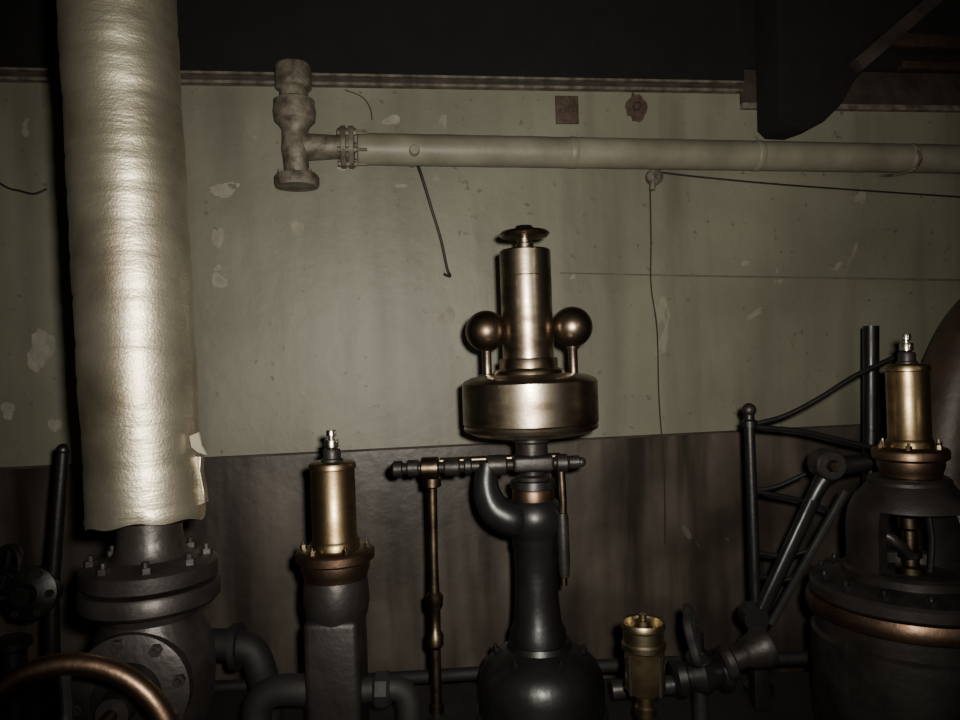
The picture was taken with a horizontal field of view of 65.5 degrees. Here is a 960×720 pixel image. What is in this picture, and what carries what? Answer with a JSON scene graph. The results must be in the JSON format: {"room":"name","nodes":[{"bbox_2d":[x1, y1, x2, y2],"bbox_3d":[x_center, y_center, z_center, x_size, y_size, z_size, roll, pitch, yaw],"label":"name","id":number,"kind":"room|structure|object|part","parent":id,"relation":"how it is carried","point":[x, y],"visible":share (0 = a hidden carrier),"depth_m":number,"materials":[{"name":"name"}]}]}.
{"room":"steam engine room","nodes":[
{"label":"steam engine room","id":0,"kind":"room"},
{"bbox_2d":[0,82,959,688],"bbox_3d":[0.385,-0.063,3.449,7.270,3.400,0.212,-2,0,-8],"label":"wall","id":1,"kind":"structure","parent":0,"point":[333,325],"depth_m":3.29,"materials":[{"name":"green paint"}]},
{"bbox_2d":[0,76,742,93],"bbox_3d":[-1.014,-1.166,3.146,4.493,0.012,0.035,-2,0,-8],"label":"trim","id":2,"kind":"structure","parent":1,"relation":"attached to","point":[5,79],"depth_m":3.26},
{"bbox_2d":[0,67,743,88],"bbox_3d":[-1.014,-1.200,3.141,4.493,0.010,0.045,-2,0,-8],"label":"trim","id":3,"kind":"structure","parent":1,"relation":"attached to","point":[2,69],"depth_m":3.24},
{"bbox_2d":[0,0,743,80],"bbox_3d":[-1.023,-1.460,3.139,4.493,0.510,0.050,-2,0,-8],"label":"trim","id":4,"kind":"structure","parent":1,"relation":"attached to","point":[621,39],"depth_m":3.24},
{"bbox_2d":[0,115,748,431],"bbox_3d":[-0.355,-0.411,3.250,3.250,1.316,0.001,-2,0,-8],"label":"chips","id":5,"kind":"object","parent":1,"relation":"attached to","point":[43,347],"visible":0.95,"depth_m":3.14,"materials":[{"name":"paint"}]},
{"bbox_2d":[0,423,886,469],"bbox_3d":[0.414,0.357,3.347,7.270,0.008,0.018,-2,0,-8],"label":"trim","id":6,"kind":"structure","parent":1,"relation":"attached to","point":[850,425],"depth_m":3.27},
{"bbox_2d":[555,96,578,123],"bbox_3d":[0.391,-1.122,3.345,0.105,0.125,0.022,-2,0,-8],"label":"plate","id":7,"kind":"object","parent":1,"relation":"attached to","point":[566,107],"visible":1,"depth_m":3.34,"materials":[{"name":"brown metal"}]},
{"bbox_2d":[273,59,959,277],"bbox_3d":[0.832,-0.830,3.290,3.380,0.876,0.263,-2,0,-7],"label":"pipe","id":8,"kind":"object","parent":1,"relation":"attached to","point":[294,111],"visible":1,"depth_m":3.17,"materials":[{"name":"metal"}]},
{"bbox_3d":[-0.206,-0.592,3.210,0.163,0.473,0.049,-2,0,-40],"label":"hook rod","id":9,"kind":"part","parent":8,"relation":"part of","materials":[{"name":"metal"}]},
{"bbox_2d":[625,92,647,121],"bbox_3d":[0.713,-1.152,3.390,0.108,0.140,0.030,-2,0,-8],"label":"plate","id":10,"kind":"object","parent":1,"relation":"attached to","point":[636,107],"visible":1,"depth_m":3.40,"materials":[{"name":"brown metal"}]},
{"bbox_2d":[645,169,959,544],"bbox_3d":[1.646,-0.044,3.503,1.738,1.712,0.055,-2,0,-8],"label":"hanging cable","id":11,"kind":"object","parent":1,"relation":"attached to","point":[653,177],"visible":1,"depth_m":3.40,"materials":[{"name":"metal"}]},
{"bbox_2d":[739,70,959,105],"bbox_3d":[2.582,-1.315,3.660,2.777,0.159,0.015,-2,0,-8],"label":"trim","id":12,"kind":"structure","parent":1,"relation":"attached to","point":[881,88],"depth_m":3.57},
{"bbox_2d":[740,103,959,112],"bbox_3d":[2.586,-1.224,3.653,2.777,0.024,0.030,-2,0,-8],"label":"trim","id":13,"kind":"structure","parent":1,"relation":"attached to","point":[744,106],"depth_m":3.55,"materials":[{"name":"grey wood"}]},
{"bbox_2d":[742,0,959,73],"bbox_3d":[2.573,-1.617,3.648,2.777,0.446,0.040,-2,0,-8],"label":"trim","id":14,"kind":"structure","parent":1,"relation":"attached to","point":[944,19],"depth_m":3.56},
{"bbox_3d":[0.337,-1.813,1.200,8.000,0.100,6.400,-2,0,0],"label":"ceiling","id":15,"kind":"structure","parent":0,"visible":0},
{"bbox_2d":[755,0,920,139],"bbox_3d":[1.690,-1.356,3.383,0.846,0.670,0.200,-2,0,-8],"label":"bracket","id":16,"kind":"object","parent":15,"relation":"attached to","point":[805,49],"visible":0.87,"depth_m":3.26,"materials":[{"name":"black metal"}]},
{"bbox_2d":[848,0,943,72],"bbox_3d":[1.853,-1.465,3.266,0.499,0.411,0.060,-2,0,-8],"label":"rafter","id":17,"kind":"object","parent":16,"relation":"attached to","point":[922,8],"visible":1,"depth_m":3.23,"materials":[{"name":"brown wood"}]},
{"bbox_2d":[888,33,959,52],"bbox_3d":[2.341,-1.482,3.515,1.101,0.081,0.050,-2,0,-8],"label":"rail","id":18,"kind":"object","parent":16,"relation":"attached to","point":[908,41],"visible":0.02,"depth_m":3.46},
{"bbox_2d":[897,60,959,73],"bbox_3d":[2.415,-1.373,3.525,0.949,0.045,0.050,-2,0,-8],"label":"rail","id":19,"kind":"object","parent":16,"relation":"attached to","point":[904,66],"visible":1,"depth_m":3.46,"materials":[{"name":"brown wood"}]},
{"bbox_3d":[0.459,1.685,1.200,8.000,0.100,6.400,-2,0,0],"label":"floor","id":20,"kind":"structure","parent":0,"visible":0},
{"bbox_2d":[29,650,811,698],"bbox_3d":[-0.025,1.344,2.560,3.638,0.616,0.044,-2,0,0],"label":"pipe","id":21,"kind":"object","parent":20,"relation":"on","point":[785,657],"visible":0.16,"depth_m":2.54,"materials":[{"name":"metal"}]},
{"bbox_2d":[863,326,879,482],"bbox_3d":[1.466,0.736,2.850,0.169,1.730,0.160,-2,0,0],"label":"pole","id":22,"kind":"object","parent":20,"relation":"on","point":[871,334],"visible":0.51,"depth_m":2.83,"materials":[{"name":"metal"}]},
{"bbox_2d":[918,300,959,550],"bbox_3d":[2.134,0.556,2.950,0.873,2.039,0.284,-2,0,0],"label":"exhaust pipe","id":23,"kind":"object","parent":20,"relation":"on","point":[943,352],"visible":0.38,"depth_m":2.86,"materials":[{"name":"metal"}]},
{"bbox_3d":[0.197,1.344,1.843,3.700,0.600,1.285,-2,0,0],"label":"bed","id":24,"kind":"object","parent":20,"relation":"on","visible":0},
{"bbox_2d":[0,443,69,719],"bbox_3d":[-1.280,0.667,2.088,0.265,0.857,0.142,-2,0,15],"label":"valve","id":25,"kind":"object","parent":24,"relation":"on","point":[31,592],"visible":0.99,"depth_m":2.08,"materials":[{"name":"paint"}]},
{"bbox_3d":[-1.281,0.615,2.075,0.028,0.094,0.084,-2,0,38],"label":"wheel stem","id":26,"kind":"part","parent":25,"relation":"part of","materials":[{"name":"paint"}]},
{"bbox_2d":[0,536,220,719],"bbox_3d":[-0.586,0.712,1.273,0.328,0.717,0.502,-2,0,0],"label":"valve","id":27,"kind":"object","parent":24,"relation":"on","point":[152,654],"visible":0.96,"depth_m":1.30,"materials":[{"name":"metal"}]},
{"bbox_3d":[-0.595,0.581,1.135,0.022,0.030,0.192,-2,0,-3],"label":"stem","id":28,"kind":"part","parent":27,"relation":"part of","materials":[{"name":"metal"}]},
{"bbox_2d":[56,0,208,565],"bbox_3d":[-0.667,-0.680,1.400,0.272,2.094,0.208,-2,0,0],"label":"pipe","id":29,"kind":"object","parent":27,"relation":"on","point":[132,288],"visible":1,"depth_m":1.31,"materials":[{"name":"fabric"}]},
{"bbox_2d":[211,622,283,719],"bbox_3d":[-0.713,0.935,2.250,0.230,0.283,0.135,-2,0,0],"label":"pipe","id":30,"kind":"object","parent":24,"relation":"on","point":[239,647],"visible":0.67,"depth_m":2.21,"materials":[{"name":"metal"}]},
{"bbox_2d":[241,430,421,719],"bbox_3d":[-0.386,0.622,1.900,0.459,0.886,0.220,-2,0,0],"label":"valve","id":31,"kind":"object","parent":24,"relation":"on","point":[335,684],"visible":1,"depth_m":1.84,"materials":[{"name":"black metal"}]},
{"bbox_2d":[389,225,608,719],"bbox_3d":[0.047,0.329,2.200,0.612,1.440,0.397,-2,0,0],"label":"flyball governor","id":32,"kind":"object","parent":24,"relation":"on","point":[539,673],"visible":1,"depth_m":2.13,"materials":[{"name":"brown metal"}]},
{"bbox_3d":[-0.129,0.678,2.155,0.057,0.676,0.053,-2,0,0],"label":"pull rod","id":33,"kind":"part","parent":32,"relation":"part of","materials":[{"name":"metal"}]},
{"bbox_3d":[0.021,0.007,2.200,0.047,0.109,0.047,-2,0,0],"label":"ball arm","id":34,"kind":"part","parent":32,"relation":"part of","materials":[{"name":"metal"}]},
{"bbox_3d":[0.131,-0.339,2.200,0.053,0.047,0.053,-2,0,0],"label":"cap stem","id":35,"kind":"part","parent":32,"relation":"part of","materials":[{"name":"metal"}]},
{"bbox_3d":[0.240,0.480,2.155,0.026,0.338,0.023,-2,0,-15],"label":"trip rod","id":36,"kind":"part","parent":32,"relation":"part of","materials":[{"name":"metal"}]},
{"bbox_3d":[0.275,0.007,2.200,0.047,0.109,0.047,-2,0,0],"label":"ball arm","id":37,"kind":"part","parent":32,"relation":"part of","materials":[{"name":"metal"}]},
{"bbox_3d":[0.291,0.294,2.155,0.030,0.030,0.030,-2,0,0],"label":"shaft knob","id":38,"kind":"part","parent":32,"relation":"part of","materials":[{"name":"metal"}]},
{"bbox_2d":[621,613,666,719],"bbox_3d":[0.386,0.816,1.750,0.110,0.442,0.103,-2,0,0],"label":"cup","id":39,"kind":"object","parent":24,"relation":"on","point":[643,643],"visible":1,"depth_m":1.71,"materials":[{"name":"gold metal"}]},
{"bbox_3d":[0.382,0.621,1.750,0.052,0.052,0.052,-2,0,0],"label":"post","id":40,"kind":"part","parent":39,"relation":"part of","materials":[{"name":"gold metal"}]},
{"bbox_2d":[621,614,666,656],"bbox_3d":[0.383,0.646,1.750,0.103,0.068,0.103,-2,0,0],"label":"brass bowl","id":41,"kind":"object","parent":39,"relation":"on","point":[643,636],"depth_m":1.72,"materials":[{"name":"gold metal"}]},
{"bbox_3d":[0.386,0.725,1.750,0.094,0.101,0.094,-2,0,0],"label":"sight glass","id":42,"kind":"part","parent":39,"relation":"part of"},
{"bbox_2d":[610,603,779,719],"bbox_3d":[0.562,0.837,1.955,0.428,0.389,0.155,-2,0,0],"label":"valve","id":43,"kind":"object","parent":24,"relation":"on","point":[702,672],"visible":0.98,"depth_m":1.94,"materials":[{"name":"metal"}]},
{"bbox_2d":[737,448,872,709],"bbox_3d":[0.962,0.641,2.203,0.392,0.752,0.135,-2,0,0],"label":"lever","id":44,"kind":"object","parent":24,"relation":"on","point":[828,466],"visible":0.99,"depth_m":2.18,"materials":[{"name":"paint"}]},
{"bbox_3d":[0.902,0.582,2.200,0.211,0.372,0.035,-2,0,0],"label":"arm","id":45,"kind":"part","parent":44,"relation":"part of","materials":[{"name":"paint"}]},
{"bbox_3d":[0.993,0.598,2.260,0.258,0.407,0.020,-2,0,0],"label":"arm","id":46,"kind":"part","parent":44,"relation":"part of","materials":[{"name":"metal"}]},
{"bbox_2d":[741,356,894,696],"bbox_3d":[1.044,0.504,2.300,0.497,1.019,0.090,-2,0,0],"label":"railing","id":47,"kind":"object","parent":24,"relation":"on","point":[749,423],"visible":0.83,"depth_m":2.29,"materials":[{"name":"metal"}]},
{"bbox_3d":[0.844,0.587,2.300,0.090,0.867,0.090,-2,0,0],"label":"post","id":48,"kind":"part","parent":47,"relation":"part of","materials":[{"name":"metal"}]},
{"bbox_2d":[805,472,959,719],"bbox_3d":[1.104,0.653,1.900,0.519,0.717,0.519,-2,0,0],"label":"cylinder","id":49,"kind":"object","parent":24,"relation":"on","point":[885,623],"visible":0.96,"depth_m":1.79,"materials":[{"name":"metal"}]},
{"bbox_3d":[0.990,0.434,1.886,0.142,0.229,0.140,-2,0,33],"label":"frame leg","id":50,"kind":"part","parent":49,"relation":"part of","materials":[{"name":"metal"}]},
{"bbox_3d":[1.101,0.570,1.900,0.484,0.051,0.484,-2,0,0],"label":"plate","id":51,"kind":"part","parent":49,"relation":"part of","materials":[{"name":"metal"}]},
{"bbox_3d":[1.023,0.462,1.861,0.117,0.075,0.042,-2,0,12],"label":"spindle lever","id":52,"kind":"part","parent":49,"relation":"part of","materials":[{"name":"metal"}]},
{"bbox_3d":[1.093,0.338,1.900,0.275,0.076,0.275,-2,0,0],"label":"frame crown","id":53,"kind":"part","parent":49,"relation":"part of","materials":[{"name":"metal"}]},
{"bbox_2d":[871,334,950,479],"bbox_3d":[1.090,0.113,1.900,0.177,0.359,0.177,-2,0,0],"label":"valve","id":54,"kind":"object","parent":49,"relation":"on","point":[909,450],"visible":1,"depth_m":1.86,"materials":[{"name":"gold metal"}]},
{"bbox_3d":[1.202,0.426,1.886,0.142,0.229,0.140,-2,0,-33],"label":"frame leg","id":55,"kind":"part","parent":49,"relation":"part of","materials":[{"name":"metal"}]}
]}

